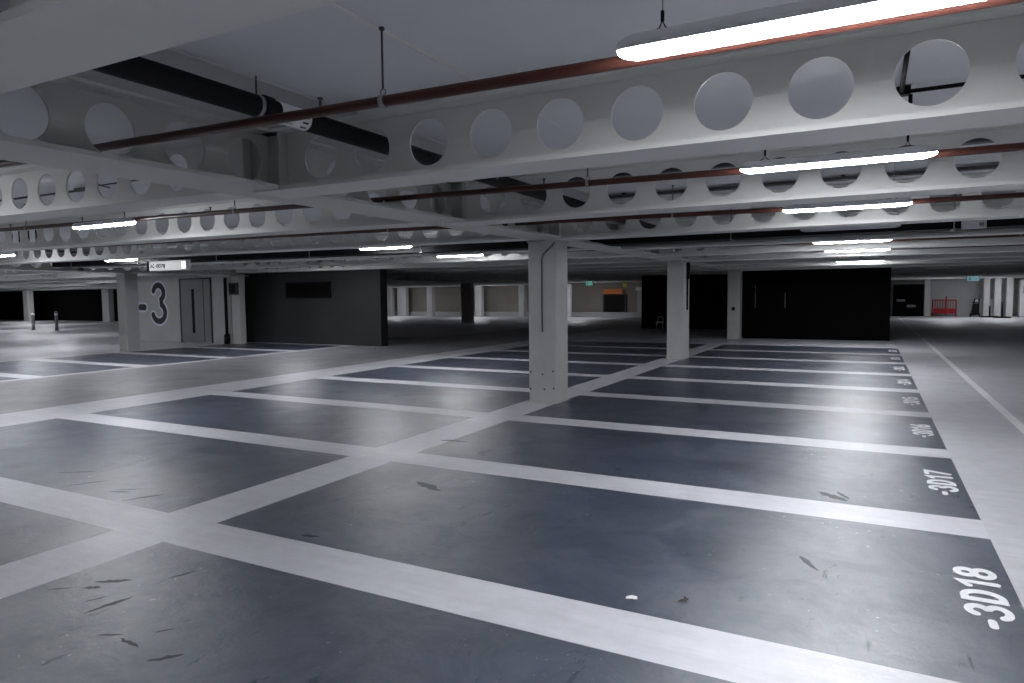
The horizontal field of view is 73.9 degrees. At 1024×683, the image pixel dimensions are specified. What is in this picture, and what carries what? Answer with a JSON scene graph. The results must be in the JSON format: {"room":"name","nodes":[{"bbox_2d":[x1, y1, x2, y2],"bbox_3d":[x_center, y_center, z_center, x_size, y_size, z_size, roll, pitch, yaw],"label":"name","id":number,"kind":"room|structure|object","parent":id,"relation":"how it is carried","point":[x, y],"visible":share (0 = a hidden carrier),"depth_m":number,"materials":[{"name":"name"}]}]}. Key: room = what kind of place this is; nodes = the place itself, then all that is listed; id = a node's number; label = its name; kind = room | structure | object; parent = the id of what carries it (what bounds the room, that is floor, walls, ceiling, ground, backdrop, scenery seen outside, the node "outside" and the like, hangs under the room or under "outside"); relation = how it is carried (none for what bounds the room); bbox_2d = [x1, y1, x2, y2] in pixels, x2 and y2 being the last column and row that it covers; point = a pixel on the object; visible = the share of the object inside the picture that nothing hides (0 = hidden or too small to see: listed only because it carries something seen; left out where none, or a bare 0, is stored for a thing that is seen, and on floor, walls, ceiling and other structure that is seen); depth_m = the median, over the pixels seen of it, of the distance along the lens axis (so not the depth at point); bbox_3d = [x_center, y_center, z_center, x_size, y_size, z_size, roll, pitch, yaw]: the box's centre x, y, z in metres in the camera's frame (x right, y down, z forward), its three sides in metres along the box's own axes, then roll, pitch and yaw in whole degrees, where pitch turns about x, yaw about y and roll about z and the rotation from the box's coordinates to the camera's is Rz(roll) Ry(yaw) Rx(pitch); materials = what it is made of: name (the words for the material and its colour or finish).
{"room":"underground parking garage","nodes":[
{"label":"underground parking garage","id":0,"kind":"room"},
{"bbox_2d":[0,289,117,320],"bbox_3d":[-36.027,-3.115,54.287,21.400,2.867,0.300,1,4,28],"label":"wall","id":1,"kind":"structure","parent":0,"point":[70,305],"depth_m":54.04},
{"bbox_2d":[137,273,237,343],"bbox_3d":[-12.590,-1.244,25.609,6.240,2.485,0.350,1,4,28],"label":"wall","id":2,"kind":"structure","parent":0,"point":[170,331],"depth_m":25.46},
{"bbox_2d":[138,281,167,325],"bbox_3d":[-13.727,-1.455,25.990,1.834,1.720,0.007,1,4,28],"label":"sign","id":3,"kind":"object","parent":2,"relation":"attached to","point":[161,320],"visible":0.98,"depth_m":25.80,"materials":[{"name":"paint"}]},
{"bbox_2d":[179,278,213,342],"bbox_3d":[-11.522,-1.129,24.820,1.690,2.340,0.058,1,4,28],"label":"door","id":4,"kind":"structure","parent":2,"relation":"in","point":[195,294],"depth_m":24.78,"materials":[{"name":"grey paint"}]},
{"bbox_2d":[223,278,229,343],"bbox_3d":[-10.054,-1.075,23.950,0.200,2.320,0.200,1,4,28],"label":"downpipe","id":5,"kind":"object","parent":2,"relation":"attached to","point":[226,335],"visible":0.97,"depth_m":23.91,"materials":[{"name":"black plastic"}]},
{"bbox_2d":[244,269,387,345],"bbox_3d":[-6.902,-1.165,23.578,6.200,2.485,0.350,1,4,28],"label":"wall","id":6,"kind":"structure","parent":0,"point":[356,313],"depth_m":23.16,"materials":[{"name":"paint"}]},
{"bbox_2d":[285,281,330,297],"bbox_3d":[-7.001,-1.763,23.361,2.060,0.550,0.050,1,4,28],"label":"air vent","id":7,"kind":"object","parent":6,"relation":"in","point":[292,289],"visible":1,"depth_m":23.35,"materials":[{"name":"black metal"}]},
{"bbox_2d":[245,282,641,313],"bbox_3d":[-7.595,-3.631,57.835,69.200,2.867,0.300,1,4,28],"label":"wall","id":8,"kind":"structure","parent":0,"point":[585,298],"depth_m":53.92,"materials":[{"name":"brown concrete"}]},
{"bbox_2d":[395,312,640,316],"bbox_3d":[-1.329,-2.187,54.238,27.100,0.340,0.400,1,4,28],"label":"wall","id":9,"kind":"structure","parent":8,"relation":"attached to","point":[574,314],"depth_m":50.94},
{"bbox_2d":[603,289,622,293],"bbox_3d":[7.388,-3.648,49.610,1.470,0.380,0.250,1,4,28],"label":"board","id":10,"kind":"object","parent":8,"relation":"attached to","point":[605,291],"visible":1,"depth_m":49.50,"materials":[{"name":"metal"}]},
{"bbox_2d":[603,294,626,311],"bbox_3d":[7.486,-2.613,49.706,1.800,1.620,0.100,1,4,28],"label":"doorway","id":11,"kind":"structure","parent":8,"relation":"in","point":[611,303],"depth_m":49.67,"materials":[{"name":"black plastic"}]},
{"bbox_2d":[636,287,641,311],"bbox_3d":[9.525,-2.970,48.515,1.400,1.850,0.200,1,4,28],"label":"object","id":12,"kind":"object","parent":8,"relation":"attached to","point":[639,289],"visible":0.31,"depth_m":48.76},
{"bbox_2d":[0,316,1023,682],"bbox_3d":[-7.108,-0.195,30.006,96.100,0.301,60.015,1,4,28],"label":"floor","id":13,"kind":"structure","parent":0,"point":[401,511],"depth_m":5.12,"materials":[{"name":"paint"}]},
{"bbox_2d":[23,291,33,320],"bbox_3d":[-37.812,-2.788,53.270,0.740,2.385,0.420,1,4,28],"label":"column","id":14,"kind":"structure","parent":13,"relation":"on","point":[28,303],"depth_m":53.07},
{"bbox_2d":[101,289,114,321],"bbox_3d":[-29.564,-2.641,49.837,0.820,2.385,0.420,1,4,28],"label":"column","id":15,"kind":"structure","parent":13,"relation":"on","point":[107,294],"depth_m":49.65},
{"bbox_2d":[116,273,141,351],"bbox_3d":[-11.837,-0.895,21.017,0.444,2.385,0.444,1,4,28],"label":"column","id":16,"kind":"structure","parent":13,"relation":"on","point":[127,286],"depth_m":20.86,"materials":[{"name":"paint"}]},
{"bbox_2d":[230,276,246,343],"bbox_3d":[-9.637,-1.116,24.010,0.444,2.385,0.274,1,4,28],"label":"column","id":17,"kind":"structure","parent":13,"relation":"on","point":[238,301],"depth_m":23.90,"materials":[{"name":"paint"}]},
{"bbox_2d":[228,283,238,294],"bbox_3d":[-9.733,-1.840,23.793,0.400,0.420,0.100,1,4,28],"label":"switch box","id":18,"kind":"object","parent":17,"relation":"attached to","point":[233,288],"visible":1,"depth_m":23.74,"materials":[{"name":"metal"}]},
{"bbox_2d":[387,288,394,315],"bbox_3d":[-10.476,-3.369,57.957,0.920,2.385,0.420,1,4,28],"label":"column","id":19,"kind":"structure","parent":13,"relation":"on","point":[390,291],"depth_m":57.69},
{"bbox_2d":[397,288,408,315],"bbox_3d":[-9.190,-3.344,57.394,0.920,2.385,0.420,1,4,28],"label":"column","id":20,"kind":"structure","parent":13,"relation":"on","point":[402,293],"depth_m":57.20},
{"bbox_2d":[426,287,434,316],"bbox_3d":[-6.479,-3.171,54.391,0.570,2.385,0.420,1,4,28],"label":"column","id":21,"kind":"structure","parent":13,"relation":"on","point":[430,290],"depth_m":54.22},
{"bbox_2d":[460,283,474,322],"bbox_3d":[-2.684,-2.317,41.010,0.644,2.385,0.524,1,4,28],"label":"column","id":22,"kind":"structure","parent":13,"relation":"on","point":[467,289],"depth_m":40.80,"materials":[{"name":"grey paint"}]},
{"bbox_2d":[475,286,483,316],"bbox_3d":[-2.562,-3.147,53.460,0.620,2.385,0.420,1,4,28],"label":"column","id":23,"kind":"structure","parent":13,"relation":"on","point":[479,290],"depth_m":53.29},
{"bbox_2d":[518,285,526,316],"bbox_3d":[0.801,-3.063,51.693,0.520,2.385,0.420,1,4,28],"label":"column","id":24,"kind":"structure","parent":13,"relation":"on","point":[522,294],"depth_m":51.53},
{"bbox_2d":[527,240,568,403],"bbox_3d":[0.543,-0.297,10.211,0.484,2.385,0.453,1,4,28],"label":"column","id":25,"kind":"structure","parent":13,"relation":"on","point":[547,259],"depth_m":10.04,"materials":[{"name":"paint"}]},
{"bbox_2d":[567,284,571,317],"bbox_3d":[3.973,-2.938,49.349,0.670,2.385,0.420,1,4,28],"label":"column","id":26,"kind":"structure","parent":13,"relation":"on","point":[569,286],"depth_m":49.11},
{"bbox_2d":[666,261,689,358],"bbox_3d":[4.138,-0.775,16.850,0.502,2.385,0.574,1,4,28],"label":"column","id":27,"kind":"structure","parent":13,"relation":"on","point":[678,272],"depth_m":16.63,"materials":[{"name":"paint"}]},
{"bbox_2d":[726,271,742,338],"bbox_3d":[7.850,-1.288,24.015,0.444,2.385,0.552,1,4,28],"label":"column","id":28,"kind":"structure","parent":13,"relation":"on","point":[734,292],"depth_m":23.81,"materials":[{"name":"paint"}]},
{"bbox_2d":[893,284,923,315],"bbox_3d":[26.127,-2.717,44.910,1.750,2.100,0.240,1,4,28],"label":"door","id":29,"kind":"structure","parent":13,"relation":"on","point":[908,299],"depth_m":44.83,"materials":[{"name":"black paint"}]},
{"bbox_2d":[910,424,933,436],"bbox_3d":[4.683,1.017,7.786,0.215,0.002,0.810,1,4,28],"label":"bay number","id":30,"kind":"object","parent":13,"relation":"on","point":[920,426],"visible":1,"depth_m":7.78,"materials":[{"name":"paint"}]},
{"bbox_2d":[923,280,930,315],"bbox_3d":[27.281,-2.862,44.767,0.360,2.385,0.420,1,4,28],"label":"column","id":31,"kind":"structure","parent":13,"relation":"on","point":[927,283],"depth_m":44.59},
{"bbox_2d":[923,469,958,494],"bbox_3d":[3.568,1.169,5.673,0.215,0.001,0.823,1,4,28],"label":"bay number","id":32,"kind":"object","parent":13,"relation":"on","point":[925,471],"visible":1,"depth_m":5.65,"materials":[{"name":"paint"}]},
{"bbox_2d":[931,296,956,315],"bbox_3d":[28.090,-2.293,44.268,1.380,1.300,0.600,1,4,28],"label":"barrier","id":33,"kind":"object","parent":13,"relation":"on","point":[946,310],"visible":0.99,"depth_m":44.21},
{"bbox_2d":[969,299,979,316],"bbox_3d":[28.798,-2.092,42.369,0.570,1.131,0.480,1,4,28],"label":"trolley","id":34,"kind":"object","parent":13,"relation":"on","point":[975,308],"visible":1,"depth_m":42.35,"materials":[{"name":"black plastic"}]},
{"bbox_2d":[974,299,992,315],"bbox_3d":[30.210,-2.152,43.353,1.410,1.100,0.540,1,4,28],"label":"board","id":35,"kind":"object","parent":13,"relation":"on","point":[976,300],"visible":0.18,"depth_m":43.40,"materials":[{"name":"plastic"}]},
{"bbox_2d":[953,566,1014,628],"bbox_3d":[2.448,1.321,3.549,0.215,0.002,0.810,1,4,28],"label":"bay number","id":36,"kind":"object","parent":13,"relation":"on","point":[1009,616],"visible":1,"depth_m":3.53,"materials":[{"name":"paint"}]},
{"bbox_2d":[982,278,990,315],"bbox_3d":[29.781,-2.754,42.777,0.340,2.385,0.420,1,4,28],"label":"column","id":37,"kind":"structure","parent":13,"relation":"on","point":[986,282],"depth_m":42.61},
{"bbox_2d":[993,278,1001,315],"bbox_3d":[30.174,-2.729,42.345,0.360,2.385,0.420,1,4,28],"label":"column","id":38,"kind":"structure","parent":13,"relation":"on","point":[997,281],"depth_m":42.18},
{"bbox_2d":[1005,278,1013,316],"bbox_3d":[30.595,-2.703,41.898,0.360,2.385,0.420,1,4,28],"label":"column","id":39,"kind":"structure","parent":13,"relation":"on","point":[1009,281],"depth_m":41.73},
{"bbox_2d":[1017,280,1023,316],"bbox_3d":[31.889,-2.616,41.419,1.700,2.250,0.652,1,4,28],"label":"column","id":40,"kind":"structure","parent":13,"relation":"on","point":[1021,282],"depth_m":41.55,"materials":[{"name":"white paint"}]},
{"bbox_2d":[0,0,1023,282],"bbox_3d":[-7.090,-3.408,29.888,96.100,0.414,59.800,1,4,28],"label":"ceiling","id":41,"kind":"structure","parent":0,"point":[331,52],"depth_m":3.90,"materials":[{"name":"grey concrete"}]},
{"bbox_2d":[0,258,91,275],"bbox_3d":[-19.454,-2.419,23.446,16.020,0.482,0.365,1,4,28],"label":"ceiling beam","id":42,"kind":"structure","parent":41,"relation":"attached to","point":[2,273],"depth_m":20.92,"materials":[{"name":"white paint"}]},
{"bbox_2d":[0,278,94,287],"bbox_3d":[-28.691,-3.440,40.138,16.020,0.482,0.365,1,4,28],"label":"ceiling beam","id":43,"kind":"structure","parent":41,"relation":"attached to","point":[90,278],"depth_m":39.26,"materials":[{"name":"metal"}]},
{"bbox_2d":[6,275,108,284],"bbox_3d":[-21.201,-3.333,37.334,0.540,0.470,59.700,1,4,28],"label":"beam","id":44,"kind":"structure","parent":41,"relation":"attached to","point":[36,275],"depth_m":34.10,"materials":[{"name":"metal"}]},
{"bbox_2d":[4,285,116,288],"bbox_3d":[-27.469,-3.606,42.455,16.020,0.482,0.365,1,4,28],"label":"ceiling beam","id":45,"kind":"structure","parent":41,"relation":"attached to","point":[95,285],"depth_m":42.63,"materials":[{"name":"metal"}]},
{"bbox_2d":[0,180,137,201],"bbox_3d":[-6.345,-1.794,8.589,6.000,0.112,0.176,1,4,28],"label":"conduit","id":46,"kind":"object","parent":41,"relation":"attached to","point":[80,189],"visible":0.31,"depth_m":7.98,"materials":[{"name":"metal"}]},
{"bbox_2d":[0,265,172,280],"bbox_3d":[-18.232,-2.585,25.764,16.020,0.482,0.365,1,4,28],"label":"ceiling beam","id":47,"kind":"structure","parent":41,"relation":"attached to","point":[77,275],"depth_m":24.58,"materials":[{"name":"white paint"}]},
{"bbox_2d":[72,211,135,228],"bbox_3d":[-5.151,-1.654,8.567,1.214,0.425,0.132,1,4,28],"label":"strip light","id":48,"kind":"object","parent":41,"relation":"hanging from","point":[124,221],"visible":0.96,"depth_m":8.48,"materials":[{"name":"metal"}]},
{"bbox_2d":[73,222,135,228],"bbox_3d":[-5.149,-1.459,8.580,1.210,0.034,0.120,1,4,28],"label":"diffuser","id":49,"kind":"object","parent":48,"relation":"attached to","point":[84,225],"depth_m":8.55,"materials":[{"name":"white"}]},
{"bbox_2d":[0,264,225,283],"bbox_3d":[-17.011,-2.752,28.081,16.020,0.482,0.365,1,4,28],"label":"ceiling beam","id":50,"kind":"structure","parent":41,"relation":"attached to","point":[124,268],"depth_m":28.98,"materials":[{"name":"white paint"}]},
{"bbox_2d":[0,136,252,222],"bbox_3d":[-8.993,-1.638,9.065,16.022,0.570,0.365,1,4,28],"label":"ceiling beam","id":51,"kind":"structure","parent":41,"relation":"attached to","point":[124,198],"depth_m":6.31,"materials":[{"name":"metal"}]},
{"bbox_2d":[53,268,280,284],"bbox_3d":[-15.789,-2.918,30.398,16.020,0.482,0.365,1,4,28],"label":"ceiling beam","id":52,"kind":"structure","parent":41,"relation":"attached to","point":[110,281],"depth_m":32.67,"materials":[{"name":"white paint"}]},
{"bbox_2d":[147,257,190,270],"bbox_3d":[-7.631,-1.940,15.102,1.320,0.733,0.134,1,4,28],"label":"sign box","id":53,"kind":"object","parent":41,"relation":"hanging from","point":[169,265],"visible":0.96,"depth_m":15.02,"materials":[{"name":"white"}]},
{"bbox_2d":[0,0,343,93],"bbox_3d":[3.978,-1.040,-0.705,16.020,0.482,0.365,1,4,28],"label":"ceiling beam","id":54,"kind":"structure","parent":41,"relation":"attached to","point":[41,41],"depth_m":2.02,"materials":[{"name":"white paint"}]},
{"bbox_2d":[0,185,436,251],"bbox_3d":[-7.771,-1.804,11.382,16.022,0.570,0.365,1,4,28],"label":"ceiling beam","id":55,"kind":"structure","parent":41,"relation":"attached to","point":[327,222],"depth_m":9.60,"materials":[{"name":"metal"}]},
{"bbox_2d":[0,208,529,264],"bbox_3d":[-6.549,-1.971,13.699,16.022,0.570,0.365,1,4,28],"label":"ceiling beam","id":56,"kind":"structure","parent":41,"relation":"attached to","point":[443,237],"depth_m":12.59,"materials":[{"name":"white paint"}]},
{"bbox_2d":[0,252,567,283],"bbox_3d":[-7.085,-2.978,29.916,0.540,0.470,59.700,1,4,28],"label":"beam","id":57,"kind":"structure","parent":41,"relation":"attached to","point":[46,267],"depth_m":21.25,"materials":[{"name":"paint"}]},
{"bbox_2d":[0,11,656,228],"bbox_3d":[-1.658,-1.364,3.552,0.148,0.266,17.500,1,4,28],"label":"drain pipe","id":58,"kind":"object","parent":41,"relation":"hanging from","point":[140,70],"visible":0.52,"depth_m":3.84,"materials":[{"name":"black plastic"}]},
{"bbox_2d":[78,223,591,268],"bbox_3d":[-5.327,-2.137,16.017,16.022,0.570,0.365,1,4,28],"label":"ceiling beam","id":59,"kind":"structure","parent":41,"relation":"attached to","point":[456,233],"depth_m":15.21,"materials":[{"name":"white paint"}]},
{"bbox_2d":[0,75,743,270],"bbox_3d":[7.119,-2.620,22.452,0.540,0.470,59.700,1,4,28],"label":"beam","id":60,"kind":"structure","parent":41,"relation":"attached to","point":[65,143],"depth_m":4.84,"materials":[{"name":"metal"}]},
{"bbox_2d":[359,231,411,249],"bbox_3d":[-2.417,-1.970,12.937,1.214,0.425,0.132,1,4,28],"label":"strip light","id":61,"kind":"object","parent":41,"relation":"hanging from","point":[403,231],"visible":0.41,"depth_m":12.86,"materials":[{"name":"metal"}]},
{"bbox_2d":[360,246,411,249],"bbox_3d":[-2.416,-1.775,12.950,1.210,0.034,0.120,1,4,28],"label":"diffuser","id":62,"kind":"object","parent":61,"relation":"attached to","point":[403,246],"depth_m":12.88,"materials":[{"name":"white"}]},
{"bbox_2d":[177,251,634,270],"bbox_3d":[-4.105,-2.304,18.334,16.022,0.570,0.365,1,4,28],"label":"ceiling beam","id":63,"kind":"structure","parent":41,"relation":"attached to","point":[588,254],"depth_m":17.74,"materials":[{"name":"white paint"}]},
{"bbox_2d":[387,277,482,284],"bbox_3d":[-8.457,-3.916,44.302,16.020,0.482,0.365,1,4,28],"label":"ceiling beam","id":64,"kind":"structure","parent":41,"relation":"attached to","point":[403,277],"depth_m":42.24,"materials":[{"name":"metal"}]},
{"bbox_2d":[229,249,671,272],"bbox_3d":[-2.883,-2.470,20.651,16.022,0.570,0.365,1,4,28],"label":"ceiling beam","id":65,"kind":"structure","parent":41,"relation":"attached to","point":[613,259],"depth_m":20.31,"materials":[{"name":"white paint"}]},
{"bbox_2d":[295,251,666,272],"bbox_3d":[-1.661,-2.636,22.969,16.022,0.570,0.365,1,4,28],"label":"ceiling beam","id":66,"kind":"structure","parent":41,"relation":"attached to","point":[636,264],"depth_m":22.21,"materials":[{"name":"white paint"}]},
{"bbox_2d":[0,0,1023,167],"bbox_3d":[-2.569,-1.389,4.291,31.200,0.546,0.062,1,4,28],"label":"pipe","id":67,"kind":"object","parent":41,"relation":"hanging from","point":[616,62],"visible":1,"depth_m":2.98,"materials":[{"name":"metal"}]},
{"bbox_2d":[0,142,1023,231],"bbox_3d":[-1.321,-1.552,6.657,31.200,0.560,0.062,1,4,28],"label":"pipe","id":68,"kind":"object","parent":41,"relation":"hanging from","point":[1010,147],"visible":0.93,"depth_m":5.82,"materials":[{"name":"metal"}]},
{"bbox_2d":[340,257,706,274],"bbox_3d":[-0.439,-2.803,25.286,16.022,0.570,0.365,1,4,28],"label":"ceiling beam","id":69,"kind":"structure","parent":41,"relation":"attached to","point":[691,266],"depth_m":24.89,"materials":[{"name":"white paint"}]},
{"bbox_2d":[30,185,1023,250],"bbox_3d":[0.087,-1.727,9.006,30.900,0.551,0.062,1,4,28],"label":"pipe","id":70,"kind":"object","parent":41,"relation":"hanging from","point":[1019,194],"visible":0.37,"depth_m":8.30,"materials":[{"name":"metal"}]},
{"bbox_2d":[52,194,1023,267],"bbox_3d":[1.292,-1.898,11.615,31.200,0.577,0.490,1,4,28],"label":"pipe","id":71,"kind":"object","parent":41,"relation":"hanging from","point":[1016,222],"visible":0.58,"depth_m":11.34,"materials":[{"name":"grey metal"}]},
{"bbox_2d":[466,276,641,279],"bbox_3d":[4.449,-3.468,34.555,16.022,0.570,0.365,1,4,28],"label":"ceiling beam","id":72,"kind":"structure","parent":41,"relation":"attached to","point":[607,276],"depth_m":35.20,"materials":[{"name":"white paint"}]},
{"bbox_2d":[387,262,723,276],"bbox_3d":[0.783,-2.969,27.603,16.022,0.570,0.365,1,4,28],"label":"ceiling beam","id":73,"kind":"structure","parent":41,"relation":"attached to","point":[693,269],"depth_m":26.87,"materials":[{"name":"white paint"}]},
{"bbox_2d":[487,277,641,280],"bbox_3d":[5.671,-3.635,36.872,16.022,0.570,0.365,1,4,28],"label":"ceiling beam","id":74,"kind":"structure","parent":41,"relation":"attached to","point":[630,277],"depth_m":37.83,"materials":[{"name":"white paint"}]},
{"bbox_2d":[412,263,727,277],"bbox_3d":[2.005,-3.135,29.920,16.022,0.570,0.365,1,4,28],"label":"ceiling beam","id":75,"kind":"structure","parent":41,"relation":"attached to","point":[724,271],"depth_m":29.21,"materials":[{"name":"white paint"}]},
{"bbox_2d":[442,267,727,278],"bbox_3d":[3.227,-3.302,32.238,16.022,0.570,0.365,1,4,28],"label":"ceiling beam","id":76,"kind":"structure","parent":41,"relation":"attached to","point":[600,267],"depth_m":31.77,"materials":[{"name":"white paint"}]},
{"bbox_2d":[253,2,1023,198],"bbox_3d":[5.200,-1.207,1.612,16.020,0.482,0.365,1,4,28],"label":"ceiling beam","id":77,"kind":"structure","parent":41,"relation":"attached to","point":[992,94],"depth_m":3.76,"materials":[{"name":"white metal"}]},
{"bbox_2d":[437,244,1023,258],"bbox_3d":[6.999,-2.131,14.507,23.800,0.520,0.062,1,4,28],"label":"pipe","id":78,"kind":"object","parent":41,"relation":"hanging from","point":[1021,244],"visible":0.09,"depth_m":13.51,"materials":[{"name":"metal"}]},
{"bbox_2d":[444,123,1023,225],"bbox_3d":[6.422,-1.373,3.929,16.020,0.482,0.365,1,4,28],"label":"ceiling beam","id":79,"kind":"structure","parent":41,"relation":"attached to","point":[941,176],"depth_m":6.08,"materials":[{"name":"white metal"}]},
{"bbox_2d":[502,234,1023,253],"bbox_3d":[2.624,-2.065,13.818,30.900,0.566,0.062,1,4,28],"label":"pipe","id":80,"kind":"object","parent":41,"relation":"hanging from","point":[1014,235],"visible":0.07,"depth_m":11.50,"materials":[{"name":"metal"}]},
{"bbox_2d":[567,138,994,181],"bbox_3d":[6.467,-1.625,4.380,13.500,0.043,0.120,1,4,28],"label":"ceiling beam","id":81,"kind":"structure","parent":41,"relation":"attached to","point":[976,140],"depth_m":6.66,"materials":[{"name":"metal"}]},
{"bbox_2d":[545,172,1023,240],"bbox_3d":[7.644,-1.540,6.247,16.020,0.482,0.365,1,4,28],"label":"ceiling beam","id":82,"kind":"structure","parent":41,"relation":"attached to","point":[966,210],"depth_m":8.31,"materials":[{"name":"metal"}]},
{"bbox_2d":[616,0,983,60],"bbox_3d":[0.937,-1.253,2.271,1.214,0.425,0.132,1,4,28],"label":"strip light","id":83,"kind":"object","parent":41,"relation":"hanging from","point":[806,15],"visible":1,"depth_m":2.28,"materials":[{"name":"white"}]},
{"bbox_2d":[609,164,998,198],"bbox_3d":[7.137,-1.711,5.652,13.500,0.053,0.120,1,4,28],"label":"conduit","id":84,"kind":"object","parent":41,"relation":"attached to","point":[991,166],"visible":0.65,"depth_m":7.52,"materials":[{"name":"metal"}]},
{"bbox_2d":[607,198,1023,250],"bbox_3d":[8.865,-1.706,8.564,16.020,0.482,0.365,1,4,28],"label":"ceiling beam","id":85,"kind":"structure","parent":41,"relation":"attached to","point":[994,203],"depth_m":10.52,"materials":[{"name":"metal"}]},
{"bbox_2d":[649,237,1023,257],"bbox_3d":[10.087,-1.872,10.881,16.020,0.482,0.365,1,4,28],"label":"ceiling beam","id":86,"kind":"structure","parent":41,"relation":"attached to","point":[709,251],"depth_m":12.86,"materials":[{"name":"white paint"}]},
{"bbox_2d":[740,135,937,173],"bbox_3d":[2.189,-1.410,4.635,1.214,0.425,0.132,1,4,28],"label":"strip light","id":87,"kind":"object","parent":41,"relation":"hanging from","point":[910,152],"visible":0.94,"depth_m":4.57,"materials":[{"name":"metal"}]},
{"bbox_2d":[740,151,937,173],"bbox_3d":[2.191,-1.215,4.648,1.210,0.034,0.120,1,4,28],"label":"diffuser","id":88,"kind":"object","parent":87,"relation":"attached to","point":[877,156],"depth_m":4.60,"materials":[{"name":"white"}]},
{"bbox_2d":[782,164,912,212],"bbox_3d":[3.460,-1.585,7.067,1.214,0.425,0.132,1,4,28],"label":"strip light","id":89,"kind":"object","parent":41,"relation":"hanging from","point":[889,202],"visible":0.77,"depth_m":7.01,"materials":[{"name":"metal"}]},
{"bbox_2d":[783,202,912,212],"bbox_3d":[3.462,-1.390,7.080,1.210,0.034,0.120,1,4,28],"label":"diffuser","id":90,"kind":"object","parent":89,"relation":"attached to","point":[841,205],"depth_m":7.05,"materials":[{"name":"white"}]},
{"bbox_2d":[800,224,900,231],"bbox_3d":[4.527,-1.713,9.135,1.214,0.425,0.132,1,4,28],"label":"strip light","id":91,"kind":"object","parent":41,"relation":"hanging from","point":[895,225],"visible":0.42,"depth_m":9.10,"materials":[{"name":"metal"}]},
{"bbox_2d":[814,240,889,243],"bbox_3d":[5.874,-1.922,11.774,1.214,0.425,0.132,1,4,28],"label":"strip light","id":92,"kind":"object","parent":41,"relation":"hanging from","point":[869,240],"visible":0.17,"depth_m":11.75,"materials":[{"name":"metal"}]},
{"bbox_2d":[687,237,1023,261],"bbox_3d":[11.309,-2.039,13.198,16.020,0.482,0.365,1,4,28],"label":"ceiling beam","id":93,"kind":"structure","parent":41,"relation":"attached to","point":[803,255],"depth_m":15.10,"materials":[{"name":"white paint"}]},
{"bbox_2d":[703,237,1023,265],"bbox_3d":[12.531,-2.205,15.516,16.020,0.482,0.365,1,4,28],"label":"ceiling beam","id":94,"kind":"structure","parent":41,"relation":"attached to","point":[994,254],"depth_m":17.26,"materials":[{"name":"white paint"}]},
{"bbox_2d":[722,246,1023,268],"bbox_3d":[13.753,-2.372,17.833,16.020,0.482,0.365,1,4,28],"label":"ceiling beam","id":95,"kind":"structure","parent":41,"relation":"attached to","point":[998,258],"depth_m":19.45,"materials":[{"name":"white paint"}]},
{"bbox_2d":[736,252,1023,270],"bbox_3d":[14.975,-2.538,20.150,16.020,0.482,0.365,1,4,28],"label":"ceiling beam","id":96,"kind":"structure","parent":41,"relation":"attached to","point":[997,262],"depth_m":21.68,"materials":[{"name":"white paint"}]},
{"bbox_2d":[891,255,1023,269],"bbox_3d":[16.197,-2.704,22.468,16.020,0.482,0.365,1,4,28],"label":"ceiling beam","id":97,"kind":"structure","parent":41,"relation":"attached to","point":[1002,265],"depth_m":22.95,"materials":[{"name":"white paint"}]},
{"bbox_2d":[891,260,1023,271],"bbox_3d":[17.419,-2.871,24.785,16.020,0.482,0.365,1,4,28],"label":"ceiling beam","id":98,"kind":"structure","parent":41,"relation":"attached to","point":[983,268],"depth_m":25.18,"materials":[{"name":"white paint"}]},
{"bbox_2d":[891,269,1023,272],"bbox_3d":[18.641,-3.037,27.102,16.020,0.482,0.365,1,4,28],"label":"ceiling beam","id":99,"kind":"structure","parent":41,"relation":"attached to","point":[986,269],"depth_m":27.37,"materials":[{"name":"white paint"}]},
{"bbox_2d":[891,270,1023,274],"bbox_3d":[19.863,-3.203,29.419,16.020,0.482,0.365,1,4,28],"label":"ceiling beam","id":100,"kind":"structure","parent":41,"relation":"attached to","point":[1022,270],"depth_m":29.64,"materials":[{"name":"white paint"}]},
{"bbox_2d":[891,272,1023,275],"bbox_3d":[21.085,-3.370,31.737,16.020,0.482,0.365,1,4,28],"label":"ceiling beam","id":101,"kind":"structure","parent":41,"relation":"attached to","point":[998,272],"depth_m":31.85,"materials":[{"name":"white paint"}]},
{"bbox_2d":[891,273,1023,276],"bbox_3d":[22.307,-3.536,34.054,16.020,0.482,0.365,1,4,28],"label":"ceiling beam","id":102,"kind":"structure","parent":41,"relation":"attached to","point":[1013,273],"depth_m":33.94,"materials":[{"name":"white paint"}]},
{"bbox_2d":[891,274,1023,277],"bbox_3d":[23.529,-3.702,36.371,16.020,0.482,0.365,1,4,28],"label":"ceiling beam","id":103,"kind":"structure","parent":41,"relation":"attached to","point":[1021,274],"depth_m":36.16,"materials":[{"name":"white paint"}]},
{"bbox_2d":[896,50,1023,103],"bbox_3d":[4.420,-1.446,2.708,5.040,0.121,0.980,1,4,28],"label":"conduit","id":104,"kind":"object","parent":41,"relation":"attached to","point":[903,90],"visible":0.56,"depth_m":4.16,"materials":[{"name":"black plastic"}]},
{"bbox_2d":[961,220,986,228],"bbox_3d":[5.992,-1.700,8.826,0.270,0.472,0.063,1,4,28],"label":"sign box","id":105,"kind":"object","parent":41,"relation":"hanging from","point":[979,224],"visible":0.81,"depth_m":8.82,"materials":[{"name":"white plastic"}]},
{"bbox_2d":[641,274,727,328],"bbox_3d":[8.537,-2.008,31.093,5.300,2.867,0.300,1,4,28],"label":"wall","id":106,"kind":"structure","parent":0,"point":[707,293],"depth_m":31.02,"materials":[{"name":"paint"}]},
{"bbox_2d":[742,256,890,340],"bbox_3d":[11.578,-1.697,25.972,4.860,2.867,6.350,1,4,28],"label":"wall","id":107,"kind":"structure","parent":0,"point":[843,303],"depth_m":23.05,"materials":[{"name":"black paint"}]},
{"bbox_2d":[890,278,1023,315],"bbox_3d":[37.417,-2.899,40.207,26.900,2.867,0.190,1,4,28],"label":"wall","id":108,"kind":"structure","parent":0,"point":[963,291],"depth_m":44.43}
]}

